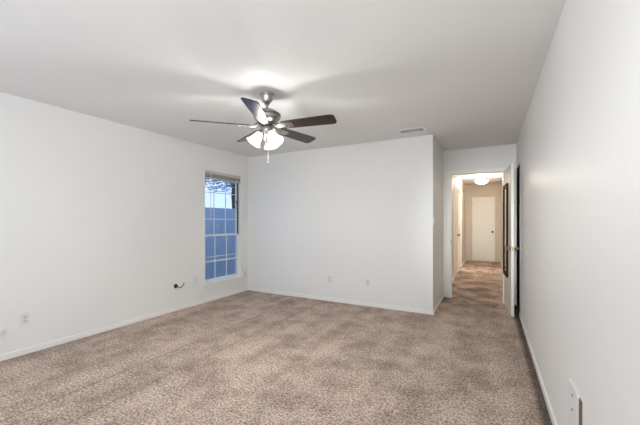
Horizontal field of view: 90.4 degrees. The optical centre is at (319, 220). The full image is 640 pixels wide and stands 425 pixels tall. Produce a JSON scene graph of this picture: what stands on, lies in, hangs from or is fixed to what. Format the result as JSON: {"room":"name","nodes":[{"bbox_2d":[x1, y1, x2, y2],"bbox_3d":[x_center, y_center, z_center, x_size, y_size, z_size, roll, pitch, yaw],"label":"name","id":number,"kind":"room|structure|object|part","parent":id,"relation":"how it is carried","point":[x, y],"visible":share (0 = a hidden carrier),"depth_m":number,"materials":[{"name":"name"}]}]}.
{"room":"empty bedroom","nodes":[
{"label":"empty bedroom","id":0,"kind":"room"},
{"bbox_2d":[0,92,247,354],"bbox_3d":[-2.616,0.050,3.528,0.120,2.440,5.520,0,0,28],"label":"wall","id":1,"kind":"structure","parent":0,"point":[101,220],"depth_m":3.55,"materials":[{"name":"white paint"}]},
{"bbox_2d":[20,312,29,325],"bbox_3d":[-2.810,0.934,3.030,0.009,0.116,0.072,0,0,28],"label":"wall outlet","id":2,"kind":"object","parent":1,"relation":"attached to","point":[24,317],"visible":1,"depth_m":3.02,"materials":[{"name":"white plastic"}]},
{"bbox_2d":[0,287,247,361],"bbox_3d":[-2.586,1.242,3.444,0.013,0.056,5.400,0,0,28],"label":"baseboard","id":3,"kind":"structure","parent":1,"relation":"attached to","point":[28,350],"depth_m":3.64,"materials":[{"name":"white wood"}]},
{"bbox_2d":[193,276,196,283],"bbox_3d":[-1.875,0.890,4.782,0.008,0.114,0.070,0,0,28],"label":"blank plate","id":4,"kind":"object","parent":1,"relation":"attached to","point":[194,277],"visible":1,"depth_m":4.78,"materials":[{"name":"white plastic"}]},
{"bbox_2d":[205,180,237,282],"bbox_3d":[-1.674,0.098,5.349,0.052,1.775,0.810,0,0,28],"label":"window","id":5,"kind":"structure","parent":1,"relation":"in","point":[236,184],"depth_m":5.46,"materials":[{"name":"white plastic"}]},
{"bbox_3d":[-1.687,-0.262,5.356,0.018,1.024,0.778,0,0,28],"label":"sash","id":6,"kind":"part","parent":5,"relation":"part of","materials":[{"name":"white plastic"}]},
{"bbox_3d":[-1.668,0.593,5.346,0.018,0.753,0.778,0,0,28],"label":"sash","id":7,"kind":"part","parent":5,"relation":"part of","materials":[{"name":"white"}]},
{"bbox_2d":[205,171,239,218],"bbox_3d":[-1.622,-0.408,5.321,0.066,0.757,0.794,0,0,28],"label":"window blind","id":8,"kind":"object","parent":5,"relation":"attached to","point":[208,175],"visible":0.87,"depth_m":5.23,"materials":[{"name":"grey plastic"}]},
{"bbox_3d":[-1.628,-0.682,5.324,0.048,0.020,0.782,0,0,28],"label":"rail","id":9,"kind":"part","parent":8,"relation":"part of","materials":[{"name":"grey plastic"}]},
{"bbox_2d":[203,276,243,288],"bbox_3d":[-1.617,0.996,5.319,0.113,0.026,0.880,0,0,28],"label":"trim","id":10,"kind":"structure","parent":1,"relation":"attached to","point":[235,277],"depth_m":5.25,"materials":[{"name":"white wood"}]},
{"bbox_2d":[0,260,551,424],"bbox_3d":[0.886,1.320,5.433,4.506,0.100,12.420,0,0,28],"label":"floor","id":11,"kind":"structure","parent":0,"point":[246,357],"depth_m":2.74,"materials":[{"name":"carpet"}]},
{"bbox_2d":[0,0,565,184],"bbox_3d":[0.886,-1.230,5.433,4.506,0.120,12.420,0,0,28],"label":"ceiling","id":12,"kind":"structure","parent":0,"point":[466,72],"depth_m":2.39,"materials":[{"name":"white paint"}]},
{"bbox_2d":[190,91,336,164],"bbox_3d":[-0.493,-0.839,2.884,1.276,0.662,1.231,0,0,0],"label":"ceiling fan","id":13,"kind":"object","parent":12,"relation":"hanging from","point":[267,118],"visible":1,"depth_m":2.86,"materials":[{"name":"silver metal"}]},
{"bbox_3d":[-0.877,-0.869,2.816,0.510,0.043,0.133,0,0,-16],"label":"blade","id":14,"kind":"part","parent":13,"relation":"part of","materials":[{"name":"brown wood"}]},
{"bbox_3d":[-0.715,-0.869,3.264,0.133,0.043,0.510,0,0,-34],"label":"blade","id":15,"kind":"part","parent":13,"relation":"part of","materials":[{"name":"brown wood"}]},
{"bbox_3d":[-0.604,-0.744,2.887,0.132,0.147,0.132,0,0,25],"label":"lamp shade","id":16,"kind":"part","parent":13,"relation":"part of","materials":[{"name":"white glass"}]},
{"bbox_3d":[-0.501,-0.869,2.524,0.133,0.043,0.510,0,0,2],"label":"blade","id":17,"kind":"part","parent":13,"relation":"part of","materials":[{"name":"brown wood"}]},
{"bbox_3d":[-0.467,-0.744,3.050,0.132,0.147,0.132,0,0,-35],"label":"lamp shade","id":18,"kind":"part","parent":13,"relation":"part of","materials":[{"name":"white glass"}]},
{"bbox_3d":[-0.396,-0.744,2.849,0.134,0.147,0.134,0,0,0],"label":"lamp shade","id":19,"kind":"part","parent":13,"relation":"part of","materials":[{"name":"white glass"}]},
{"bbox_3d":[-0.239,-0.869,3.249,0.133,0.043,0.510,0,0,38],"label":"blade","id":20,"kind":"part","parent":13,"relation":"part of","materials":[{"name":"brown wood"}]},
{"bbox_3d":[-0.107,-0.869,2.792,0.510,0.043,0.133,0,0,20],"label":"blade","id":21,"kind":"part","parent":13,"relation":"part of","materials":[{"name":"brown wood"}]},
{"bbox_2d":[397,127,426,133],"bbox_3d":[1.179,-1.164,4.087,0.340,0.012,0.170,0,0,28],"label":"ceiling vent","id":22,"kind":"object","parent":12,"relation":"in","point":[417,129],"visible":1,"depth_m":4.08,"materials":[{"name":"white metal"}]},
{"bbox_2d":[475,176,487,184],"bbox_3d":[4.213,-1.059,8.293,0.300,0.222,0.300,0,0,28],"label":"hall ceiling light","id":23,"kind":"object","parent":12,"relation":"attached to","point":[481,181],"visible":0.99,"depth_m":8.22,"materials":[{"name":"white glass"}]},
{"bbox_3d":[4.213,-1.010,8.293,0.300,0.089,0.300,0,0,28],"label":"lamp shade","id":24,"kind":"part","parent":23,"relation":"part of","materials":[{"name":"white glass"}]},
{"bbox_2d":[248,135,433,310],"bbox_3d":[0.133,0.050,5.121,3.230,2.440,0.120,0,0,28],"label":"wall","id":25,"kind":"structure","parent":0,"point":[352,214],"depth_m":4.90,"materials":[{"name":"white paint"}]},
{"bbox_2d":[328,275,331,282],"bbox_3d":[0.156,0.920,5.036,0.072,0.116,0.009,0,0,28],"label":"wall outlet","id":26,"kind":"object","parent":25,"relation":"attached to","point":[329,276],"visible":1,"depth_m":5.04,"materials":[{"name":"white plastic"}]},
{"bbox_2d":[248,287,433,314],"bbox_3d":[0.113,1.242,5.056,3.230,0.056,0.013,0,0,28],"label":"baseboard","id":27,"kind":"structure","parent":25,"relation":"attached to","point":[399,308],"depth_m":4.88,"materials":[{"name":"white wood"}]},
{"bbox_2d":[366,278,369,286],"bbox_3d":[0.714,0.917,4.738,0.072,0.116,0.009,0,0,28],"label":"wall outlet","id":28,"kind":"object","parent":25,"relation":"attached to","point":[367,280],"visible":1,"depth_m":4.73,"materials":[{"name":"white plastic"}]},
{"bbox_2d":[434,137,464,307],"bbox_3d":[3.092,0.050,7.384,0.140,2.440,6.660,0,0,28],"label":"wall","id":29,"kind":"structure","parent":0,"point":[438,151],"depth_m":4.97,"materials":[{"name":"white paint"}]},
{"bbox_2d":[433,294,443,313],"bbox_3d":[1.796,1.242,4.794,0.013,0.056,1.110,0,0,28],"label":"baseboard","id":30,"kind":"structure","parent":29,"relation":"attached to","point":[442,297],"depth_m":4.69,"materials":[{"name":"white wood"}]},
{"bbox_2d":[454,184,457,278],"bbox_3d":[3.186,0.225,7.436,0.016,2.090,0.960,0,0,28],"label":"trim","id":31,"kind":"structure","parent":29,"relation":"attached to","point":[455,186],"depth_m":7.01,"materials":[{"name":"white wood"}]},
{"bbox_2d":[455,188,459,275],"bbox_3d":[3.208,0.251,7.424,0.066,2.015,0.840,0,0,28],"label":"door","id":32,"kind":"structure","parent":29,"relation":"in","point":[456,190],"depth_m":7.49,"materials":[{"name":"white paint"}]},
{"bbox_2d":[458,188,461,268],"bbox_3d":[3.688,0.215,8.375,0.016,2.110,0.870,0,0,28],"label":"trim","id":33,"kind":"structure","parent":29,"relation":"attached to","point":[459,189],"depth_m":8.14,"materials":[{"name":"white wood"}]},
{"bbox_2d":[444,144,515,304],"bbox_3d":[2.547,0.050,5.113,1.276,2.440,0.120,0,0,28],"label":"wall","id":34,"kind":"structure","parent":0,"point":[501,155],"depth_m":5.06,"materials":[{"name":"white paint"}]},
{"bbox_2d":[447,167,506,303],"bbox_3d":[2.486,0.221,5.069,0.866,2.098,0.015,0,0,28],"label":"trim","id":35,"kind":"structure","parent":34,"relation":"attached to","point":[503,169],"depth_m":5.24,"materials":[{"name":"white wood"}]},
{"bbox_2d":[465,183,500,261],"bbox_3d":[5.179,0.050,10.113,1.250,2.440,0.120,0,0,28],"label":"wall","id":36,"kind":"structure","parent":0,"point":[495,188],"depth_m":10.08,"materials":[{"name":"beige paint"}]},
{"bbox_2d":[472,197,494,260],"bbox_3d":[5.144,0.251,10.024,0.648,2.015,0.068,0,0,28],"label":"door","id":37,"kind":"structure","parent":36,"relation":"in","point":[483,208],"depth_m":10.04,"materials":[{"name":"white paint"}]},
{"bbox_2d":[470,195,496,261],"bbox_3d":[5.159,0.225,10.043,0.766,2.090,0.022,0,0,28],"label":"trim","id":38,"kind":"structure","parent":36,"relation":"attached to","point":[471,196],"depth_m":10.02,"materials":[{"name":"beige wood"}]},
{"bbox_2d":[501,179,502,264],"bbox_3d":[4.346,0.050,7.355,0.120,2.440,5.530,0,0,28],"label":"wall","id":39,"kind":"structure","parent":0,"point":[502,179],"depth_m":8.80,"materials":[{"name":"beige paint"}]},
{"bbox_2d":[516,0,639,424],"bbox_3d":[1.490,0.050,1.908,0.120,2.440,6.530,0,0,28],"label":"wall","id":40,"kind":"structure","parent":0,"point":[578,144],"depth_m":1.35,"materials":[{"name":"white paint"}]},
{"bbox_2d":[504,163,518,316],"bbox_3d":[2.682,0.249,4.520,0.152,2.018,0.772,0,0,24],"label":"door","id":41,"kind":"structure","parent":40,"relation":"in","point":[509,172],"depth_m":4.22,"materials":[{"name":"white paint"}]},
{"bbox_2d":[503,183,507,277],"bbox_3d":[2.704,0.130,4.639,0.020,1.320,0.445,0,0,24],"label":"mirror","id":42,"kind":"object","parent":41,"relation":"attached to","point":[505,187],"visible":1,"depth_m":4.63,"materials":[{"name":"black mirror"}]},
{"bbox_2d":[504,189,505,270],"bbox_3d":[2.708,0.130,4.637,0.008,1.196,0.321,0,0,24],"label":"mirror glass","id":43,"kind":"object","parent":42,"relation":"attached to","point":[504,189],"depth_m":4.70,"materials":[{"name":"grey mirror"}]},
{"bbox_2d":[516,163,519,305],"bbox_3d":[2.791,0.244,4.478,0.005,2.052,0.624,0,0,28],"label":"trim","id":44,"kind":"structure","parent":40,"relation":"attached to","point":[519,163],"depth_m":4.75,"materials":[{"name":"white"}]},
{"bbox_2d":[517,164,519,312],"bbox_3d":[2.808,0.241,4.469,0.039,2.033,0.612,0,0,28],"label":"door","id":45,"kind":"structure","parent":40,"relation":"in","point":[518,168],"depth_m":4.42,"materials":[{"name":"brown wood"}]},
{"bbox_2d":[519,313,556,424],"bbox_3d":[1.268,1.242,1.633,0.013,0.056,5.835,0,0,28],"label":"baseboard","id":46,"kind":"structure","parent":40,"relation":"attached to","point":[551,414],"depth_m":2.44,"materials":[{"name":"white wood"}]},
{"bbox_2d":[568,378,581,424],"bbox_3d":[1.190,0.910,1.487,0.013,0.255,0.220,0,0,28],"label":"plate","id":47,"kind":"object","parent":40,"relation":"attached to","point":[574,401],"visible":1,"depth_m":1.49,"materials":[{"name":"white plastic"}]},
{"label":"outside","id":48,"kind":"structure","parent":0,"visible":0},
{"bbox_3d":[-5.075,1.495,11.779,11.950,0.150,32.000,0,0,28],"label":"ground","id":49,"kind":"structure","parent":48,"visible":0},
{"bbox_2d":[205,178,234,208],"bbox_3d":[-3.420,-1.431,12.706,3.168,5.720,7.336,0,0,28],"label":"tree","id":50,"kind":"object","parent":49,"relation":"on","point":[232,185],"visible":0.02,"depth_m":12.46,"materials":[{"name":"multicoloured plant"}]},
{"bbox_2d":[205,207,235,279],"bbox_3d":[-1.633,0.552,9.393,0.150,1.735,15.034,0,0,28],"label":"fence","id":51,"kind":"object","parent":49,"relation":"on","point":[219,213],"visible":0.05,"depth_m":7.74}
]}

